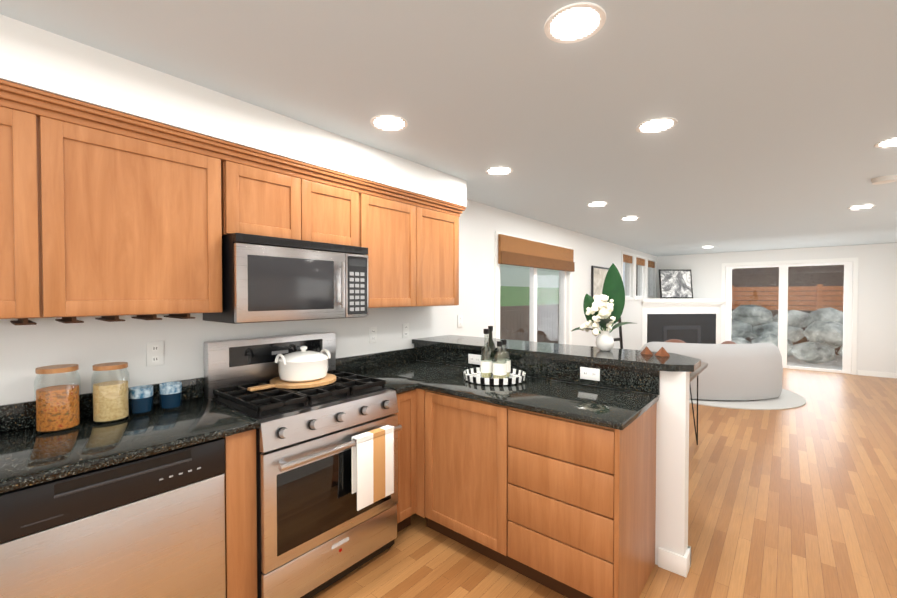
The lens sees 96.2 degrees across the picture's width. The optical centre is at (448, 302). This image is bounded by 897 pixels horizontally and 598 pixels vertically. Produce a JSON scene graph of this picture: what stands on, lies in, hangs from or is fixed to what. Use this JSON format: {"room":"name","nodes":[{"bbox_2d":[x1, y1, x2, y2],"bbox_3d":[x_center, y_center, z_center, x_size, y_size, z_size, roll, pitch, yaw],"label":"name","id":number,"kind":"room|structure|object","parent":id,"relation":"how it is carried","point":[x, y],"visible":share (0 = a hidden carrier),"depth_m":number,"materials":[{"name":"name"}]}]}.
{"room":"kitchen","nodes":[
{"label":"kitchen","id":0,"kind":"room"},
{"bbox_2d":[0,14,466,206],"bbox_3d":[-1.244,-0.839,1.834,0.365,0.205,3.880,1,1,40],"label":"soffit","id":1,"kind":"structure","parent":0,"point":[31,56],"depth_m":1.71,"materials":[{"name":"white paint"}]},
{"bbox_2d":[0,199,656,404],"bbox_3d":[1.062,0.180,4.995,0.150,2.350,11.960,1,1,40],"label":"wall","id":2,"kind":"structure","parent":0,"point":[26,351],"depth_m":2.76,"materials":[{"name":"white paint"}]},
{"bbox_2d":[0,87,71,322],"bbox_3d":[-1.710,-0.320,1.321,0.316,0.753,0.617,1,1,40],"label":"upper cabinet","id":3,"kind":"object","parent":2,"relation":"attached to","point":[36,180],"depth_m":1.40,"materials":[{"name":"brown wood"}]},
{"bbox_2d":[68,103,227,322],"bbox_3d":[-1.379,-0.327,1.714,0.316,0.753,0.660,1,1,40],"label":"upper cabinet","id":4,"kind":"object","parent":2,"relation":"attached to","point":[107,215],"depth_m":1.64,"materials":[{"name":"brown wood"}]},
{"bbox_2d":[146,341,163,365],"bbox_3d":[-1.408,0.247,1.932,0.008,0.115,0.070,1,1,40],"label":"outlet","id":5,"kind":"object","parent":2,"relation":"attached to","point":[154,353],"depth_m":1.93,"materials":[{"name":"white plastic"}]},
{"bbox_2d":[0,347,415,430],"bbox_3d":[-1.448,0.443,1.877,0.019,0.099,3.646,1,1,40],"label":"backsplash","id":6,"kind":"structure","parent":2,"relation":"attached to","point":[12,416],"depth_m":2.01,"materials":[{"name":"black stone"}]},
{"bbox_2d":[228,147,315,241],"bbox_3d":[-1.016,-0.517,2.143,0.316,0.386,0.443,1,1,40],"label":"upper cabinet","id":7,"kind":"object","parent":2,"relation":"attached to","point":[267,197],"depth_m":2.04,"materials":[{"name":"brown wood"}]},
{"bbox_2d":[203,233,367,323],"bbox_3d":[-0.861,-0.115,2.230,0.451,0.414,0.754,1,1,40],"label":"microwave","id":8,"kind":"object","parent":7,"relation":"attached to","point":[269,279],"visible":1,"depth_m":2.02,"materials":[{"name":"silver metal"}]},
{"bbox_2d":[316,171,363,246],"bbox_3d":[-0.809,-0.521,2.390,0.316,0.386,0.443,1,1,40],"label":"upper cabinet","id":9,"kind":"object","parent":2,"relation":"attached to","point":[339,202],"depth_m":2.35,"materials":[{"name":"brown wood"}]},
{"bbox_2d":[369,327,376,342],"bbox_3d":[-0.552,0.240,2.950,0.008,0.115,0.070,1,1,40],"label":"outlet","id":10,"kind":"object","parent":2,"relation":"attached to","point":[372,330],"depth_m":2.94,"materials":[{"name":"white plastic"}]},
{"bbox_2d":[364,183,423,307],"bbox_3d":[-0.483,-0.344,2.780,0.316,0.753,0.545,1,1,40],"label":"upper cabinet","id":11,"kind":"object","parent":2,"relation":"attached to","point":[393,221],"depth_m":2.68,"materials":[{"name":"brown wood"}]},
{"bbox_2d":[402,323,408,337],"bbox_3d":[-0.340,0.226,3.202,0.008,0.115,0.070,1,1,40],"label":"outlet","id":12,"kind":"object","parent":2,"relation":"attached to","point":[405,327],"depth_m":3.20,"materials":[{"name":"white plastic"}]},
{"bbox_2d":[424,199,461,305],"bbox_3d":[-0.210,-0.350,3.105,0.316,0.753,0.545,1,1,40],"label":"upper cabinet","id":13,"kind":"object","parent":2,"relation":"attached to","point":[441,221],"depth_m":3.05,"materials":[{"name":"brown wood"}]},
{"bbox_2d":[457,315,461,327],"bbox_3d":[0.107,0.177,3.733,0.008,0.115,0.070,1,1,40],"label":"outlet","id":14,"kind":"object","parent":2,"relation":"attached to","point":[459,317],"depth_m":3.72,"materials":[{"name":"white plastic"}]},
{"bbox_2d":[499,264,565,343],"bbox_3d":[1.047,0.336,4.971,0.060,2.040,1.800,1,1,40],"label":"sliding window","id":15,"kind":"structure","parent":2,"relation":"in","point":[532,316],"depth_m":4.95,"materials":[{"name":"white plastic"}]},
{"bbox_2d":[412,343,659,394],"bbox_3d":[0.419,0.411,2.704,1.812,0.135,0.019,1,1,40],"label":"backsplash","id":16,"kind":"structure","parent":2,"relation":"attached to","point":[626,378],"depth_m":2.45,"materials":[{"name":"black stone"}]},
{"bbox_2d":[498,234,574,271],"bbox_3d":[1.092,-0.559,4.873,0.096,0.307,1.924,1,1,40],"label":"window blind","id":17,"kind":"object","parent":2,"relation":"attached to","point":[515,251],"depth_m":4.69,"materials":[{"name":"brown wood"}]},
{"bbox_2d":[591,266,608,297],"bbox_3d":[2.488,-0.210,6.540,0.028,0.720,0.830,1,1,40],"label":"wall picture","id":18,"kind":"object","parent":2,"relation":"attached to","point":[598,274],"visible":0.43,"depth_m":6.36,"materials":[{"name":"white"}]},
{"bbox_2d":[623,263,652,297],"bbox_3d":[3.917,-0.506,8.364,0.050,0.810,2.410,1,1,40],"label":"window","id":19,"kind":"structure","parent":2,"relation":"in","point":[628,269],"depth_m":8.60,"materials":[{"name":"white plastic"}]},
{"bbox_2d":[623,254,654,267],"bbox_3d":[3.829,-0.810,8.124,0.096,0.137,2.222,1,1,40],"label":"window blind","id":20,"kind":"object","parent":19,"relation":"attached to","point":[626,258],"depth_m":8.23,"materials":[{"name":"brown wood"}]},
{"bbox_2d":[495,231,896,377],"bbox_3d":[2.804,0.253,3.532,4.400,2.255,11.660,1,1,40],"label":"window trim","id":21,"kind":"structure","parent":2,"relation":"attached to","point":[854,331],"depth_m":7.30,"materials":[{"name":"white wood"}]},
{"bbox_2d":[0,0,896,255],"bbox_3d":[2.804,-1.020,3.510,4.700,0.100,11.960,1,1,40],"label":"ceiling","id":22,"kind":"structure","parent":0,"point":[783,113],"depth_m":1.80,"materials":[{"name":"grey paint"}]},
{"bbox_2d":[370,114,407,130],"bbox_3d":[-0.313,-0.943,2.120,0.199,0.006,0.199,0,1,-5],"label":"recessed light","id":23,"kind":"object","parent":22,"relation":"in","point":[384,122],"depth_m":2.11,"materials":[{"name":"white"}]},
{"bbox_2d":[486,166,512,174],"bbox_3d":[0.370,-0.957,2.932,0.199,0.006,0.199,0,1,-5],"label":"recessed light","id":24,"kind":"object","parent":22,"relation":"in","point":[498,170],"depth_m":2.92,"materials":[{"name":"white"}]},
{"bbox_2d":[544,2,605,43],"bbox_3d":[0.422,-0.930,1.346,0.199,0.006,0.199,0,1,-5],"label":"recessed light","id":25,"kind":"object","parent":22,"relation":"in","point":[569,23],"depth_m":1.34,"materials":[{"name":"white"}]},
{"bbox_2d":[587,202,607,206],"bbox_3d":[1.483,-0.975,4.007,0.199,0.006,0.199,0,1,-5],"label":"recessed light","id":26,"kind":"object","parent":22,"relation":"in","point":[595,204],"depth_m":4.01,"materials":[{"name":"white"}]},
{"bbox_2d":[621,217,638,219],"bbox_3d":[2.137,-0.987,4.738,0.199,0.006,0.199,0,1,-5],"label":"recessed light","id":27,"kind":"object","parent":22,"relation":"in","point":[625,218],"depth_m":4.74,"materials":[{"name":"white"}]},
{"bbox_2d":[636,117,677,133],"bbox_3d":[1.111,-0.944,2.151,0.199,0.006,0.199,0,1,-5],"label":"recessed light","id":28,"kind":"object","parent":22,"relation":"in","point":[657,125],"depth_m":2.15,"materials":[{"name":"white"}]},
{"bbox_2d":[848,204,875,208],"bbox_3d":[4.234,-0.977,4.125,0.199,0.006,0.199,0,1,-5],"label":"recessed light","id":29,"kind":"object","parent":22,"relation":"in","point":[860,206],"depth_m":4.10,"materials":[{"name":"white"}]},
{"bbox_2d":[871,175,896,184],"bbox_3d":[3.370,-0.946,3.113,0.140,0.035,0.140,1,1,40],"label":"smoke detector","id":30,"kind":"object","parent":22,"relation":"attached to","point":[884,179],"visible":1,"depth_m":3.09,"materials":[{"name":"white plastic"}]},
{"bbox_2d":[874,137,896,147],"bbox_3d":[2.654,-0.947,2.370,0.199,0.006,0.199,0,1,-5],"label":"recessed light","id":31,"kind":"object","parent":22,"relation":"in","point":[891,142],"depth_m":2.40,"materials":[{"name":"white"}]},
{"bbox_2d":[412,335,700,374],"bbox_3d":[0.610,0.325,2.813,1.962,0.034,0.485,1,1,40],"label":"countertop","id":32,"kind":"structure","parent":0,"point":[683,365],"depth_m":2.50,"materials":[{"name":"black stone"}]},
{"bbox_2d":[572,263,636,350],"bbox_3d":[0.996,0.026,2.581,0.325,0.566,0.311,1,1,40],"label":"vase","id":33,"kind":"object","parent":32,"relation":"on","point":[604,310],"visible":1,"depth_m":2.59,"materials":[{"name":"white ceramic"}]},
{"bbox_2d":[641,346,669,356],"bbox_3d":[1.224,0.286,2.387,0.168,0.052,0.098,1,1,40],"label":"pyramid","id":34,"kind":"object","parent":32,"relation":"on","point":[661,352],"visible":1,"depth_m":2.36,"materials":[{"name":"brown wood"}]},
{"bbox_2d":[311,368,896,597],"bbox_3d":[2.804,1.430,3.551,4.700,0.100,11.960,1,1,40],"label":"floor","id":35,"kind":"structure","parent":0,"point":[799,502],"depth_m":2.57,"materials":[{"name":"brown wood"}]},
{"bbox_2d":[0,438,225,597],"bbox_3d":[-1.304,0.973,1.556,0.610,0.877,0.606,1,1,40],"label":"dishwasher","id":36,"kind":"object","parent":35,"relation":"on","point":[151,526],"visible":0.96,"depth_m":1.35,"materials":[{"name":"grey metal"}]},
{"bbox_2d":[0,395,259,492],"bbox_3d":[-1.708,0.521,1.085,0.642,0.031,2.097,1,1,40],"label":"countertop","id":37,"kind":"structure","parent":36,"relation":"on","point":[28,457],"depth_m":1.47,"materials":[{"name":"black stone"}]},
{"bbox_2d":[34,364,80,432],"bbox_3d":[-1.538,0.375,1.586,0.132,0.243,0.132,1,1,40],"label":"jar","id":38,"kind":"object","parent":37,"relation":"on","point":[57,407],"visible":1,"depth_m":1.55,"materials":[{"name":"clear glass"}]},
{"bbox_2d":[91,362,129,422],"bbox_3d":[-1.428,0.378,1.702,0.124,0.233,0.124,1,1,40],"label":"jar","id":39,"kind":"object","parent":37,"relation":"on","point":[110,401],"visible":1,"depth_m":1.66,"materials":[{"name":"clear glass"}]},
{"bbox_2d":[129,385,152,413],"bbox_3d":[-1.376,0.437,1.803,0.088,0.112,0.088,1,1,40],"label":"mug","id":40,"kind":"object","parent":37,"relation":"on","point":[141,399],"visible":1,"depth_m":1.77,"materials":[{"name":"blue ceramic"}]},
{"bbox_2d":[159,381,181,408],"bbox_3d":[-1.298,0.435,1.881,0.088,0.112,0.088,1,1,40],"label":"mug","id":41,"kind":"object","parent":37,"relation":"on","point":[170,395],"visible":1,"depth_m":1.85,"materials":[{"name":"blue ceramic"}]},
{"bbox_2d":[204,332,401,597],"bbox_3d":[-0.744,0.803,2.146,0.740,1.200,0.757,1,1,40],"label":"range","id":42,"kind":"object","parent":35,"relation":"on","point":[327,475],"visible":0.79,"depth_m":1.95,"materials":[{"name":"grey metal"}]},
{"bbox_2d":[247,346,335,391],"bbox_3d":[-0.848,0.344,2.197,0.350,0.199,0.475,1,1,40],"label":"pot","id":43,"kind":"object","parent":42,"relation":"on","point":[303,368],"visible":1,"depth_m":2.14,"materials":[{"name":"white ceramic"}]},
{"bbox_2d":[394,387,419,532],"bbox_3d":[-0.453,0.954,2.553,0.682,0.884,0.228,1,1,40],"label":"base cabinet","id":44,"kind":"object","parent":35,"relation":"on","point":[408,402],"depth_m":2.40,"materials":[{"name":"brown wood"}]},
{"bbox_2d":[420,387,507,566],"bbox_3d":[0.227,0.956,2.454,0.658,0.884,0.661,1,1,40],"label":"base cabinet","id":45,"kind":"object","parent":35,"relation":"on","point":[464,439],"depth_m":2.20,"materials":[{"name":"brown wood"}]},
{"bbox_2d":[508,403,659,597],"bbox_3d":[0.676,0.962,2.103,0.603,0.884,0.619,1,1,40],"label":"base cabinet","id":46,"kind":"object","parent":35,"relation":"on","point":[562,469],"depth_m":1.84,"materials":[{"name":"brown wood"}]},
{"bbox_2d":[340,359,659,430],"bbox_3d":[0.158,0.499,2.395,1.812,0.031,0.788,1,1,40],"label":"countertop","id":47,"kind":"structure","parent":46,"relation":"on","point":[612,405],"depth_m":2.18,"materials":[{"name":"black stone"}]},
{"bbox_2d":[463,326,525,385],"bbox_3d":[0.287,0.318,2.513,0.388,0.326,0.388,1,1,40],"label":"tray","id":48,"kind":"object","parent":47,"relation":"on","point":[490,370],"visible":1,"depth_m":2.47,"materials":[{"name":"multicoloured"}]},
{"bbox_2d":[613,317,622,348],"bbox_3d":[1.361,0.754,2.911,0.441,1.268,0.422,1,1,40],"label":"stool","id":49,"kind":"object","parent":35,"relation":"on","point":[620,339],"visible":0.04,"depth_m":3.11,"materials":[{"name":"black metal"}]},
{"bbox_2d":[641,298,724,346],"bbox_3d":[4.952,0.610,8.479,1.323,1.375,1.323,1,1,40],"label":"fireplace","id":50,"kind":"object","parent":35,"relation":"on","point":[692,320],"visible":0.52,"depth_m":8.51,"materials":[{"name":"white paint"}]},
{"bbox_2d":[659,269,692,298],"bbox_3d":[4.843,-0.389,8.569,0.720,0.618,0.099,0,1,-5],"label":"framed picture","id":51,"kind":"object","parent":50,"relation":"on","point":[675,284],"visible":1,"depth_m":8.55,"materials":[{"name":"black"}]},
{"bbox_2d":[690,363,707,444],"bbox_3d":[1.895,0.981,3.746,0.750,0.789,0.960,1,1,40],"label":"bar stool","id":52,"kind":"object","parent":35,"relation":"on","point":[698,371],"visible":0.19,"depth_m":3.81,"materials":[{"name":"black metal"}]},
{"bbox_2d":[689,389,805,409],"bbox_3d":[3.989,1.329,6.172,2.240,0.012,2.240,1,1,40],"label":"round rug","id":53,"kind":"object","parent":35,"relation":"on","point":[786,399],"visible":0.31,"depth_m":5.35,"materials":[{"name":"grey fabric"}]},
{"bbox_2d":[641,339,782,399],"bbox_3d":[3.771,0.930,5.844,1.666,0.752,1.396,1,1,40],"label":"curved sofa","id":54,"kind":"object","parent":53,"relation":"on","point":[735,371],"visible":0.65,"depth_m":5.40,"materials":[{"name":"grey fabric"}]},
{"bbox_2d":[657,243,896,374],"bbox_3d":[6.661,0.130,8.002,4.550,2.350,0.150,1,1,40],"label":"wall","id":55,"kind":"structure","parent":0,"point":[877,315],"depth_m":7.23,"materials":[{"name":"white paint"}]},
{"bbox_2d":[725,261,852,373],"bbox_3d":[6.662,0.275,7.997,1.920,2.060,0.060,1,1,40],"label":"sliding door","id":56,"kind":"structure","parent":55,"relation":"in","point":[783,310],"depth_m":7.93,"materials":[{"name":"white plastic"}]},
{"label":"outside","id":57,"kind":"structure","parent":0,"visible":0},
{"bbox_2d":[787,355,842,369],"bbox_3d":[3.752,1.466,11.208,28.000,0.370,38.000,1,1,40],"label":"ground","id":58,"kind":"structure","parent":57,"point":[831,364],"depth_m":9.21,"materials":[{"name":"grey concrete"}]},
{"bbox_2d":[500,304,558,343],"bbox_3d":[2.765,0.660,10.075,0.070,1.220,13.015,1,1,40],"label":"fence","id":59,"kind":"object","parent":58,"relation":"on","point":[541,323],"depth_m":8.83,"materials":[{"name":"wood"}]},
{"bbox_2d":[500,264,558,287],"bbox_3d":[1.585,-3.649,20.131,5.090,9.500,27.000,1,1,40],"label":"house","id":60,"kind":"structure","parent":58,"relation":"on","point":[540,283],"depth_m":18.67,"materials":[{"name":"grey"}]},
{"bbox_2d":[500,286,558,305],"bbox_3d":[4.405,0.323,15.867,4.780,1.900,26.000,1,1,40],"label":"slope","id":61,"kind":"structure","parent":58,"relation":"on","point":[526,296],"depth_m":11.92,"materials":[{"name":"green plant"}]},
{"bbox_2d":[636,265,843,305],"bbox_3d":[10.604,-1.765,12.155,8.800,6.000,4.650,1,1,40],"label":"hill","id":62,"kind":"structure","parent":58,"relation":"on","point":[750,273],"depth_m":11.00,"materials":[{"name":"grey"}]},
{"bbox_2d":[731,305,842,363],"bbox_3d":[7.675,0.679,9.644,3.912,1.390,1.800,1,1,40],"label":"rocks","id":63,"kind":"object","parent":58,"relation":"on","point":[820,356],"depth_m":9.14},
{"bbox_2d":[732,284,843,354],"bbox_3d":[8.924,0.407,10.271,4.100,1.720,0.350,1,1,40],"label":"fence","id":64,"kind":"object","parent":58,"relation":"on","point":[771,295],"depth_m":10.32,"materials":[{"name":"brown wood"}]}
]}

